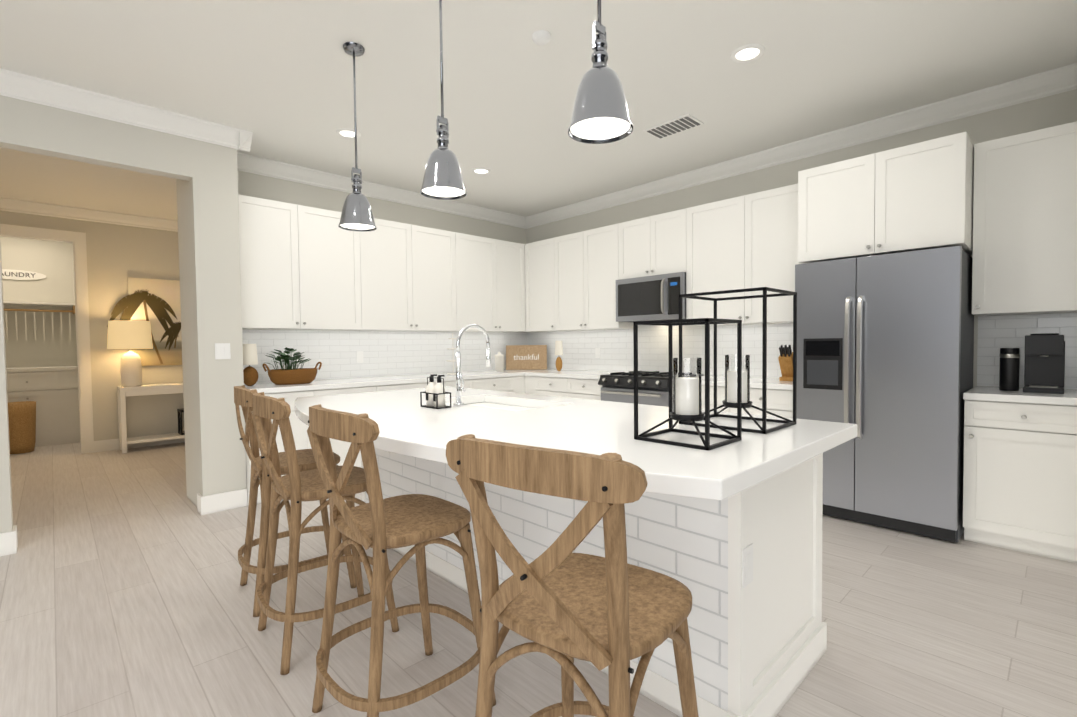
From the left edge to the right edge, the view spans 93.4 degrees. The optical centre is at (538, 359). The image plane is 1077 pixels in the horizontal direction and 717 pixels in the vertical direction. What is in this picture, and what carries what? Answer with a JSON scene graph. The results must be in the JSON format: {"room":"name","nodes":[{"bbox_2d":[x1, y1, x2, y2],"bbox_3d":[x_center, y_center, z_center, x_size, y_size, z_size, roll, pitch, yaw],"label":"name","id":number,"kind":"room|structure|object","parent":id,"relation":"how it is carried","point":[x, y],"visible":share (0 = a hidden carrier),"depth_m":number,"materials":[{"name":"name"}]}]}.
{"room":"kitchen","nodes":[
{"label":"kitchen","id":0,"kind":"room"},
{"bbox_2d":[0,95,246,532],"bbox_3d":[-3.780,-0.242,2.557,4.030,2.870,0.120,-2,2,-44],"label":"wall","id":1,"kind":"structure","parent":0,"point":[196,255],"depth_m":3.88,"materials":[{"name":"white paint"}]},
{"bbox_2d":[0,528,17,556],"bbox_3d":[-4.169,1.144,2.115,2.776,0.135,0.015,-2,2,-44],"label":"baseboard","id":2,"kind":"structure","parent":1,"relation":"attached to","point":[8,540],"depth_m":3.05,"materials":[{"name":"white wood"}]},
{"bbox_2d":[2,269,45,279],"bbox_3d":[-6.936,-1.131,6.717,0.600,0.130,0.020,-2,2,-44],"label":"sign","id":3,"kind":"object","parent":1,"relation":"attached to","point":[17,274],"visible":1,"depth_m":6.75,"materials":[{"name":"white wood"}]},
{"bbox_2d":[3,301,74,339],"bbox_3d":[-6.779,-0.508,6.667,1.660,0.495,0.328,-2,2,-44],"label":"shelf rail","id":4,"kind":"object","parent":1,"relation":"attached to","point":[72,305],"visible":0.88,"depth_m":6.68,"materials":[{"name":"white"}]},
{"bbox_2d":[0,224,93,453],"bbox_3d":[-5.735,-0.182,5.689,1.050,2.600,0.138,-2,2,-44],"label":"door frame","id":5,"kind":"structure","parent":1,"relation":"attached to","point":[77,240],"depth_m":5.95,"materials":[{"name":"white wood"}]},
{"bbox_2d":[0,197,177,231],"bbox_3d":[-5.325,-1.702,5.920,3.350,0.125,0.088,-2,2,-44],"label":"crown molding","id":6,"kind":"structure","parent":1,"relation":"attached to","point":[6,204],"depth_m":5.93,"materials":[{"name":"white wood"}]},
{"bbox_2d":[0,68,252,154],"bbox_3d":[-3.690,-1.614,2.470,4.119,0.125,0.088,-2,2,-44],"label":"crown molding","id":7,"kind":"structure","parent":1,"relation":"attached to","point":[17,85],"depth_m":3.34,"materials":[{"name":"white wood"}]},
{"bbox_2d":[107,277,181,365],"bbox_3d":[-4.670,-0.485,6.609,1.465,1.095,0.038,-2,2,-44],"label":"framed picture","id":8,"kind":"object","parent":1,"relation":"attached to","point":[155,303],"visible":0.35,"depth_m":6.43,"materials":[{"name":"paper"}]},
{"bbox_2d":[215,343,230,358],"bbox_3d":[-2.378,-0.066,3.820,0.100,0.120,0.008,-2,2,-44],"label":"switch plate","id":9,"kind":"object","parent":1,"relation":"attached to","point":[222,350],"visible":1,"depth_m":3.82,"materials":[{"name":"white plastic"}]},
{"bbox_2d":[198,488,247,514],"bbox_3d":[-2.377,1.071,3.839,0.304,0.135,0.015,-2,2,-44],"label":"baseboard","id":10,"kind":"structure","parent":1,"relation":"attached to","point":[215,503],"depth_m":3.82,"materials":[{"name":"white wood"}]},
{"bbox_2d":[237,152,251,166],"bbox_3d":[-2.419,-1.676,4.054,0.088,0.125,0.390,-2,2,-44],"label":"crown molding","id":11,"kind":"structure","parent":1,"relation":"attached to","point":[241,158],"depth_m":4.30,"materials":[{"name":"white"}]},
{"bbox_2d":[94,432,184,452],"bbox_3d":[-4.707,1.011,6.620,1.650,0.135,0.015,-2,2,-44],"label":"baseboard","id":12,"kind":"structure","parent":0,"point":[111,444],"depth_m":6.20,"materials":[{"name":"white wood"}]},
{"bbox_2d":[240,171,527,379],"bbox_3d":[-1.544,-0.355,5.429,3.760,2.870,0.120,-2,2,-44],"label":"wall","id":13,"kind":"structure","parent":0,"point":[253,185],"depth_m":5.25,"materials":[{"name":"white paint"}]},
{"bbox_2d":[238,194,309,332],"bbox_3d":[-2.331,-0.798,4.333,0.546,1.060,0.346,-2,2,-44],"label":"upper cabinet","id":14,"kind":"object","parent":13,"relation":"attached to","point":[275,246],"depth_m":4.23,"materials":[{"name":"white wood"}]},
{"bbox_2d":[302,206,369,332],"bbox_3d":[-1.979,-0.812,4.672,0.669,1.060,0.346,-2,2,-44],"label":"upper cabinet","id":15,"kind":"object","parent":13,"relation":"attached to","point":[332,297],"depth_m":4.60,"materials":[{"name":"white wood"}]},
{"bbox_2d":[356,351,362,362],"bbox_3d":[-1.796,-0.030,5.099,0.070,0.115,0.003,-2,2,-44],"label":"electrical outlet plate","id":16,"kind":"object","parent":13,"relation":"attached to","point":[359,354],"depth_m":5.09,"materials":[{"name":"white plastic"}]},
{"bbox_2d":[237,155,523,227],"bbox_3d":[-1.414,-1.729,5.381,3.380,0.125,0.090,-2,2,-44],"label":"crown molding","id":17,"kind":"structure","parent":13,"relation":"attached to","point":[256,165],"depth_m":5.13,"materials":[{"name":"white wood"}]},
{"bbox_2d":[370,218,421,332],"bbox_3d":[-1.586,-0.828,5.050,0.659,1.060,0.346,-2,2,-44],"label":"upper cabinet","id":18,"kind":"object","parent":13,"relation":"attached to","point":[395,303],"depth_m":4.99,"materials":[{"name":"white wood"}]},
{"bbox_2d":[418,226,461,332],"bbox_3d":[-1.201,-0.844,5.420,0.649,1.060,0.346,-2,2,-44],"label":"upper cabinet","id":19,"kind":"object","parent":13,"relation":"attached to","point":[439,251],"depth_m":5.35,"materials":[{"name":"white wood"}]},
{"bbox_2d":[462,233,493,332],"bbox_3d":[-0.808,-0.860,5.798,0.679,1.060,0.346,-2,2,-44],"label":"upper cabinet","id":20,"kind":"object","parent":13,"relation":"attached to","point":[477,271],"depth_m":5.69,"materials":[{"name":"white wood"}]},
{"bbox_2d":[490,238,525,332],"bbox_3d":[-0.437,-0.874,6.112,0.529,1.060,0.407,-2,2,-44],"label":"upper cabinet","id":21,"kind":"object","parent":13,"relation":"attached to","point":[508,259],"depth_m":6.01,"materials":[{"name":"white wood"}]},
{"bbox_2d":[0,442,1076,716],"bbox_3d":[-1.581,1.194,3.051,7.800,0.080,13.700,-2,2,-44],"label":"floor","id":22,"kind":"structure","parent":0,"point":[124,592],"depth_m":2.23,"materials":[{"name":"beige wood"}]},
{"bbox_2d":[8,401,35,453],"bbox_3d":[-6.257,0.811,6.108,0.310,0.599,0.310,-2,2,-44],"label":"laundry hamper","id":23,"kind":"object","parent":22,"relation":"on","point":[22,424],"visible":0.77,"depth_m":6.03,"materials":[{"name":"brown wicker"}]},
{"bbox_2d":[6,366,69,446],"bbox_3d":[-6.641,0.620,6.608,0.689,0.960,0.638,-2,2,-44],"label":"base cabinet","id":24,"kind":"object","parent":22,"relation":"on","point":[52,392],"depth_m":6.49,"materials":[{"name":"white wood"}]},
{"bbox_2d":[66,366,79,442],"bbox_3d":[-6.270,0.605,6.964,0.580,0.960,0.638,-2,2,-44],"label":"base cabinet","id":25,"kind":"object","parent":22,"relation":"on","point":[72,397],"depth_m":6.67,"materials":[{"name":"white wood"}]},
{"bbox_2d":[117,383,184,453],"bbox_3d":[-4.574,0.691,6.489,1.220,0.780,0.340,-2,2,-44],"label":"console table","id":26,"kind":"object","parent":22,"relation":"on","point":[150,389],"visible":0.58,"depth_m":6.14,"materials":[{"name":"white wood"}]},
{"bbox_2d":[107,320,152,386],"bbox_3d":[-4.877,-0.074,6.065,0.430,0.780,0.430,-2,2,-44],"label":"table lamp","id":27,"kind":"object","parent":26,"relation":"on","point":[126,334],"visible":1,"depth_m":5.97,"materials":[{"name":"white fabric"}]},
{"bbox_2d":[177,408,184,434],"bbox_3d":[-4.502,0.743,6.546,0.230,0.398,0.220,-2,2,-44],"label":"lantern","id":28,"kind":"object","parent":26,"relation":"on","point":[180,426],"visible":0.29,"depth_m":6.47,"materials":[{"name":"black metal"}]},
{"bbox_2d":[245,389,321,505],"bbox_3d":[-2.219,0.686,4.279,0.547,0.874,0.610,-2,2,-44],"label":"base cabinet","id":29,"kind":"object","parent":22,"relation":"on","point":[299,429],"depth_m":4.09,"materials":[{"name":"white wood"}]},
{"bbox_2d":[245,369,537,392],"bbox_3d":[-1.169,0.186,5.266,3.457,0.040,0.630,-2,2,-44],"label":"countertop","id":30,"kind":"structure","parent":29,"relation":"on","point":[407,378],"depth_m":4.72,"materials":[{"name":"white stone"}]},
{"bbox_2d":[243,344,257,385],"bbox_3d":[-2.364,0.040,4.148,0.124,0.345,0.124,-2,2,-44],"label":"light","id":31,"kind":"object","parent":30,"relation":"on","point":[250,373],"visible":0.85,"depth_m":4.11,"materials":[{"name":"fabric"}]},
{"bbox_2d":[263,347,321,384],"bbox_3d":[-2.107,0.047,4.354,0.470,0.313,0.339,-2,2,-44],"label":"basket","id":32,"kind":"object","parent":30,"relation":"on","point":[288,375],"visible":1,"depth_m":4.27,"materials":[{"name":"brown wicker"}]},
{"bbox_2d":[446,333,456,374],"bbox_3d":[-0.930,-0.071,5.526,0.162,0.450,0.162,-2,2,-44],"label":"tiered stand","id":33,"kind":"object","parent":30,"relation":"on","point":[453,361],"visible":0.75,"depth_m":5.48,"materials":[{"name":"white ceramic"}]},
{"bbox_2d":[495,352,503,370],"bbox_3d":[-0.467,0.018,6.043,0.110,0.230,0.110,-2,2,-44],"label":"canister","id":34,"kind":"object","parent":30,"relation":"on","point":[499,361],"visible":1,"depth_m":6.00,"materials":[{"name":"white ceramic"}]},
{"bbox_2d":[506,345,546,369],"bbox_3d":[-0.151,-0.033,6.328,0.510,0.306,0.060,-1,2,1],"label":"sign","id":35,"kind":"object","parent":30,"relation":"on","point":[526,357],"visible":1,"depth_m":6.32,"materials":[{"name":"brown wood"}]},
{"bbox_2d":[234,385,356,616],"bbox_3d":[-1.246,0.645,2.599,0.516,1.043,0.496,-2,2,-38],"label":"stool","id":36,"kind":"object","parent":22,"relation":"on","point":[243,398],"visible":0.52,"depth_m":2.46,"materials":[{"name":"brown wood"}]},
{"bbox_2d":[252,392,398,674],"bbox_3d":[-0.922,0.654,2.190,0.516,1.043,0.496,-2,2,-40],"label":"stool","id":37,"kind":"object","parent":22,"relation":"on","point":[296,486],"visible":0.88,"depth_m":2.01,"materials":[{"name":"brown wood"}]},
{"bbox_2d":[322,385,385,466],"bbox_3d":[-1.867,0.672,4.618,0.669,0.874,0.610,-2,2,-44],"label":"base cabinet","id":38,"kind":"object","parent":22,"relation":"on","point":[341,448],"depth_m":4.39,"materials":[{"name":"white wood"}]},
{"bbox_2d":[307,404,495,716],"bbox_3d":[-0.464,0.663,1.714,0.516,1.043,0.496,-2,2,-44],"label":"stool","id":39,"kind":"object","parent":22,"relation":"on","point":[379,524],"visible":0.98,"depth_m":1.58,"materials":[{"name":"brown wood"}]},
{"bbox_2d":[386,381,436,390],"bbox_3d":[-1.474,0.656,4.996,0.659,0.874,0.610,-2,2,-44],"label":"base cabinet","id":40,"kind":"object","parent":22,"relation":"on","point":[424,383],"depth_m":4.78,"materials":[{"name":"white wood"}]},
{"bbox_2d":[441,381,477,388],"bbox_3d":[-1.088,0.640,5.366,0.649,0.874,0.610,-2,2,-44],"label":"base cabinet","id":41,"kind":"object","parent":22,"relation":"on","point":[467,384],"depth_m":5.27,"materials":[{"name":"white wood"}]},
{"bbox_2d":[478,377,513,391],"bbox_3d":[-0.717,0.625,5.723,0.619,0.874,0.610,-2,2,-44],"label":"base cabinet","id":42,"kind":"object","parent":22,"relation":"on","point":[505,384],"depth_m":5.55,"materials":[{"name":"white wood"}]},
{"bbox_2d":[514,377,525,393],"bbox_3d":[-0.452,0.614,5.979,0.237,0.874,0.610,-2,2,-44],"label":"base cabinet","id":43,"kind":"object","parent":22,"relation":"on","point":[519,382],"depth_m":5.78,"materials":[{"name":"white wood"}]},
{"bbox_2d":[526,377,533,393],"bbox_3d":[0.142,0.608,5.975,0.610,0.874,0.259,-2,2,-44],"label":"base cabinet","id":44,"kind":"object","parent":22,"relation":"on","point":[529,380],"depth_m":5.77,"materials":[{"name":"white wood"}]},
{"bbox_2d":[534,377,561,396],"bbox_3d":[0.382,0.613,5.727,0.610,0.874,0.549,-2,2,-44],"label":"base cabinet","id":45,"kind":"object","parent":22,"relation":"on","point":[549,386],"depth_m":5.56,"materials":[{"name":"white wood"}]},
{"bbox_2d":[446,434,698,716],"bbox_3d":[0.113,0.674,1.158,0.496,1.043,0.516,1,2,36],"label":"stool","id":46,"kind":"object","parent":22,"relation":"on","point":[564,606],"visible":1,"depth_m":0.99,"materials":[{"name":"brown wood"}]},
{"bbox_2d":[562,377,602,399],"bbox_3d":[0.671,0.619,5.426,0.610,0.874,0.523,-2,2,-44],"label":"base cabinet","id":47,"kind":"object","parent":22,"relation":"on","point":[572,387],"depth_m":5.22,"materials":[{"name":"white wood"}]},
{"bbox_2d":[526,369,609,380],"bbox_3d":[0.454,0.157,5.618,0.630,0.040,1.113,-2,2,-44],"label":"countertop","id":48,"kind":"structure","parent":47,"relation":"on","point":[587,374],"depth_m":5.56,"materials":[{"name":"white stone"}]},
{"bbox_2d":[555,341,562,370],"bbox_3d":[0.236,-0.047,5.872,0.100,0.355,0.100,-2,2,-44],"label":"light","id":49,"kind":"object","parent":48,"relation":"on","point":[558,348],"visible":1,"depth_m":5.84,"materials":[{"name":"white fabric"}]},
{"bbox_2d":[361,448,831,716],"bbox_3d":[-0.010,0.715,2.686,0.786,0.864,2.578,-2,2,-44],"label":"kitchen island","id":50,"kind":"object","parent":22,"relation":"on","point":[697,521],"depth_m":1.71,"materials":[{"name":"white tile"}]},
{"bbox_2d":[295,386,856,535],"bbox_3d":[-0.255,0.267,2.445,1.385,0.049,2.784,-2,2,-44],"label":"island countertop","id":51,"kind":"structure","parent":50,"relation":"on","point":[683,482],"depth_m":1.78,"materials":[{"name":"white stone"}]},
{"bbox_2d":[420,374,450,408],"bbox_3d":[-0.526,0.158,2.588,0.085,0.164,0.155,-2,2,-44],"label":"soap caddy","id":52,"kind":"object","parent":51,"relation":"on","point":[435,396],"visible":1,"depth_m":2.56,"materials":[{"name":"black metal"}]},
{"bbox_2d":[455,324,490,403],"bbox_3d":[-0.343,0.021,2.702,0.249,0.429,0.088,-2,2,-44],"label":"faucet","id":53,"kind":"object","parent":51,"relation":"on","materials":[{"name":"silver metal"}]},
{"bbox_2d":[463,400,538,407],"bbox_3d":[-0.221,0.362,2.829,0.408,0.189,0.768,-2,2,-44],"label":"sink","id":54,"kind":"object","parent":51,"relation":"in","point":[494,403],"depth_m":3.08,"materials":[{"name":"white ceramic"}]},
{"bbox_2d":[633,318,741,449],"bbox_3d":[0.480,0.066,1.639,0.220,0.385,0.260,-2,2,-44],"label":"lantern","id":55,"kind":"object","parent":51,"relation":"on","point":[685,398],"visible":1,"depth_m":1.62,"materials":[{"name":"black metal"}]},
{"bbox_2d":[679,287,796,433],"bbox_3d":[0.761,-0.004,1.943,0.290,0.500,0.330,-2,2,-44],"label":"lantern","id":56,"kind":"object","parent":51,"relation":"on","point":[730,401],"visible":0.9,"depth_m":1.92,"materials":[{"name":"black metal"}]},
{"bbox_2d":[742,543,752,587],"bbox_3d":[0.631,0.619,1.527,0.066,0.115,0.005,-2,2,-44],"label":"electrical outlet plate","id":57,"kind":"object","parent":50,"relation":"attached to","point":[747,565],"depth_m":1.52,"materials":[{"name":"white plastic"}]},
{"bbox_2d":[598,371,703,406],"bbox_3d":[1.080,0.588,4.920,0.682,0.933,0.762,-2,2,-44],"label":"range","id":58,"kind":"object","parent":22,"relation":"on","point":[653,388],"visible":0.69,"depth_m":4.71,"materials":[{"name":"silver metal"}]},
{"bbox_2d":[702,385,717,410],"bbox_3d":[1.594,0.638,4.467,0.610,0.874,0.592,-2,2,-44],"label":"base cabinet","id":59,"kind":"object","parent":22,"relation":"on","point":[703,386],"depth_m":4.19,"materials":[{"name":"white wood"}]},
{"bbox_2d":[718,385,792,417],"bbox_3d":[1.915,0.645,4.133,0.610,0.874,0.572,-2,2,-44],"label":"base cabinet","id":60,"kind":"object","parent":22,"relation":"on","point":[779,401],"depth_m":3.85,"materials":[{"name":"white wood"}]},
{"bbox_2d":[693,377,792,388],"bbox_3d":[1.739,0.184,4.283,0.630,0.040,1.045,-2,2,-44],"label":"countertop","id":61,"kind":"structure","parent":60,"relation":"on","point":[755,382],"depth_m":3.95,"materials":[{"name":"white stone"}]},
{"bbox_2d":[778,345,792,380],"bbox_3d":[2.012,0.021,4.084,0.201,0.289,0.100,-2,2,-44],"label":"knife block","id":62,"kind":"object","parent":61,"relation":"on","point":[785,358],"visible":0.92,"depth_m":4.05,"materials":[{"name":"brown wood"}]},
{"bbox_2d":[795,246,973,541],"bbox_3d":[2.366,0.201,3.513,0.755,1.765,0.910,-2,2,-44],"label":"refrigerator","id":63,"kind":"object","parent":22,"relation":"on","point":[885,351],"visible":0.9,"depth_m":3.22,"materials":[{"name":"silver metal"}]},
{"bbox_2d":[963,401,1076,562],"bbox_3d":[2.945,0.666,3.064,0.610,0.874,0.518,-2,2,-44],"label":"base cabinet","id":64,"kind":"object","parent":22,"relation":"on","point":[1020,471],"depth_m":2.87,"materials":[{"name":"white wood"}]},
{"bbox_2d":[963,385,1076,404],"bbox_3d":[2.931,0.209,3.044,0.630,0.040,0.523,-2,2,-44],"label":"countertop","id":65,"kind":"structure","parent":64,"relation":"on","point":[980,392],"depth_m":2.89,"materials":[{"name":"white stone"}]},
{"bbox_2d":[999,333,1064,393],"bbox_3d":[2.961,0.015,3.048,0.230,0.345,0.281,-2,2,-44],"label":"coffee maker","id":66,"kind":"object","parent":65,"relation":"on","point":[1044,367],"visible":1,"depth_m":3.00,"materials":[{"name":"black plastic"}]},
{"bbox_2d":[0,0,1076,220],"bbox_3d":[-1.614,-1.764,2.960,7.800,0.100,13.700,-2,2,-44],"label":"ceiling","id":67,"kind":"structure","parent":0,"point":[275,77],"depth_m":3.06,"materials":[{"name":"white paint"}]},
{"bbox_2d":[336,128,360,138],"bbox_3d":[-1.461,-1.740,3.899,0.183,0.010,0.183,1,2,40],"label":"recessed light","id":68,"kind":"object","parent":67,"relation":"in","point":[348,133],"depth_m":3.89,"materials":[{"name":"white"}]},
{"bbox_2d":[338,42,376,231],"bbox_3d":[-1.010,-1.225,2.802,0.202,0.979,0.202,-2,2,-44],"label":"pendant light","id":69,"kind":"object","parent":67,"relation":"hanging from","point":[356,214],"visible":1,"depth_m":2.78,"materials":[{"name":"silver metal"}]},
{"bbox_2d":[420,0,466,199],"bbox_3d":[-0.417,-1.213,2.186,0.202,0.979,0.202,-2,2,-44],"label":"pendant light","id":70,"kind":"object","parent":67,"relation":"hanging from","point":[443,178],"visible":1,"depth_m":2.16,"materials":[{"name":"silver metal"}]},
{"bbox_2d":[471,167,490,174],"bbox_3d":[-0.539,-1.777,4.772,0.183,0.010,0.183,0,2,22],"label":"recessed light","id":71,"kind":"object","parent":67,"relation":"in","point":[479,170],"depth_m":4.76,"materials":[{"name":"white"}]},
{"bbox_2d":[532,30,550,44],"bbox_3d":[0.016,-1.709,2.697,0.100,0.030,0.100,-2,2,-44],"label":"smoke detector","id":72,"kind":"object","parent":67,"relation":"attached to","point":[541,37],"visible":0.98,"depth_m":2.67,"materials":[{"name":"white plastic"}]},
{"bbox_2d":[568,0,632,143],"bbox_3d":[0.186,-1.200,1.560,0.202,0.979,0.202,-2,2,-44],"label":"pendant light","id":73,"kind":"object","parent":67,"relation":"hanging from","point":[600,114],"visible":1,"depth_m":1.53,"materials":[{"name":"silver metal"}]},
{"bbox_2d":[644,114,703,138],"bbox_3d":[1.021,-1.763,3.844,0.220,0.014,0.380,-2,2,-44],"label":"ceiling vent","id":74,"kind":"object","parent":67,"relation":"in","point":[675,126],"visible":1,"depth_m":3.82,"materials":[{"name":"white metal"}]},
{"bbox_2d":[730,44,764,62],"bbox_3d":[1.186,-1.737,2.879,0.183,0.010,0.183,1,2,40],"label":"recessed light","id":75,"kind":"object","parent":67,"relation":"in","point":[747,53],"depth_m":2.87,"materials":[{"name":"white"}]},
{"bbox_2d":[528,89,1076,389],"bbox_3d":[1.692,-0.374,4.864,0.120,2.870,5.420,-2,2,-44],"label":"wall","id":76,"kind":"structure","parent":0,"point":[1061,108],"depth_m":4.10,"materials":[{"name":"white paint"}]},
{"bbox_2d":[526,237,557,332],"bbox_3d":[0.127,-0.879,6.083,0.407,1.060,0.579,-2,2,-44],"label":"upper cabinet","id":77,"kind":"object","parent":76,"relation":"attached to","point":[541,256],"depth_m":5.98,"materials":[{"name":"white wood"}]},
{"bbox_2d":[558,232,593,332],"bbox_3d":[0.461,-0.874,5.780,0.346,1.060,0.559,-2,2,-44],"label":"upper cabinet","id":78,"kind":"object","parent":76,"relation":"attached to","point":[567,244],"depth_m":5.68,"materials":[{"name":"white wood"}]},
{"bbox_2d":[595,348,599,357],"bbox_3d":[0.682,-0.080,5.828,0.003,0.115,0.070,-2,2,-44],"label":"electrical outlet plate","id":79,"kind":"object","parent":76,"relation":"attached to","point":[597,350],"depth_m":5.83,"materials":[{"name":"white plastic"}]},
{"bbox_2d":[578,223,645,332],"bbox_3d":[0.776,-0.867,5.453,0.346,1.060,0.587,-2,2,-44],"label":"upper cabinet","id":80,"kind":"object","parent":76,"relation":"attached to","point":[599,249],"depth_m":5.36,"materials":[{"name":"white wood"}]},
{"bbox_2d":[622,218,641,278],"bbox_3d":[1.089,-1.103,5.118,0.346,0.575,0.441,-2,2,-44],"label":"upper cabinet","id":81,"kind":"object","parent":76,"relation":"attached to","point":[631,230],"depth_m":5.04,"materials":[{"name":"white wood"}]},
{"bbox_2d":[642,208,685,276],"bbox_3d":[1.312,-1.098,4.885,0.346,0.575,0.442,-2,2,-44],"label":"upper cabinet","id":82,"kind":"object","parent":76,"relation":"attached to","point":[663,235],"depth_m":4.78,"materials":[{"name":"white wood"}]},
{"bbox_2d":[616,272,685,321],"bbox_3d":[1.168,-0.599,4.981,0.452,0.420,0.762,-2,2,-44],"label":"microwave","id":83,"kind":"object","parent":82,"relation":"attached to","point":[651,298],"visible":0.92,"depth_m":4.83,"materials":[{"name":"silver metal"}]},
{"bbox_2d":[678,198,733,328],"bbox_3d":[1.655,-0.849,4.540,0.346,1.060,0.657,-2,2,-44],"label":"upper cabinet","id":84,"kind":"object","parent":76,"relation":"attached to","point":[710,226],"depth_m":4.46,"materials":[{"name":"white wood"}]},
{"bbox_2d":[734,184,794,324],"bbox_3d":[2.000,-0.841,4.181,0.346,1.060,0.578,-2,2,-44],"label":"upper cabinet","id":85,"kind":"object","parent":76,"relation":"attached to","point":[764,220],"depth_m":4.11,"materials":[{"name":"white wood"}]},
{"bbox_2d":[520,63,1076,228],"bbox_3d":[1.559,-1.743,4.793,0.089,0.125,5.060,-2,2,-44],"label":"crown molding","id":86,"kind":"structure","parent":76,"relation":"attached to","point":[1062,79],"depth_m":3.91,"materials":[{"name":"white"}]},
{"bbox_2d":[794,156,861,264],"bbox_3d":[2.278,-1.034,3.675,0.636,0.650,0.531,-2,2,-44],"label":"upper cabinet","id":87,"kind":"object","parent":76,"relation":"attached to","point":[827,198],"depth_m":3.51,"materials":[{"name":"white wood"}]},
{"bbox_2d":[862,132,973,256],"bbox_3d":[2.558,-1.028,3.383,0.636,0.650,0.516,-2,2,-44],"label":"upper cabinet","id":88,"kind":"object","parent":76,"relation":"attached to","point":[918,196],"depth_m":3.15,"materials":[{"name":"white wood"}]},
{"bbox_2d":[970,121,1076,316],"bbox_3d":[3.028,-0.820,3.113,0.346,1.060,0.518,-2,2,-44],"label":"upper cabinet","id":89,"kind":"object","parent":76,"relation":"attached to","point":[1024,253],"depth_m":3.01,"materials":[{"name":"white wood"}]}
]}

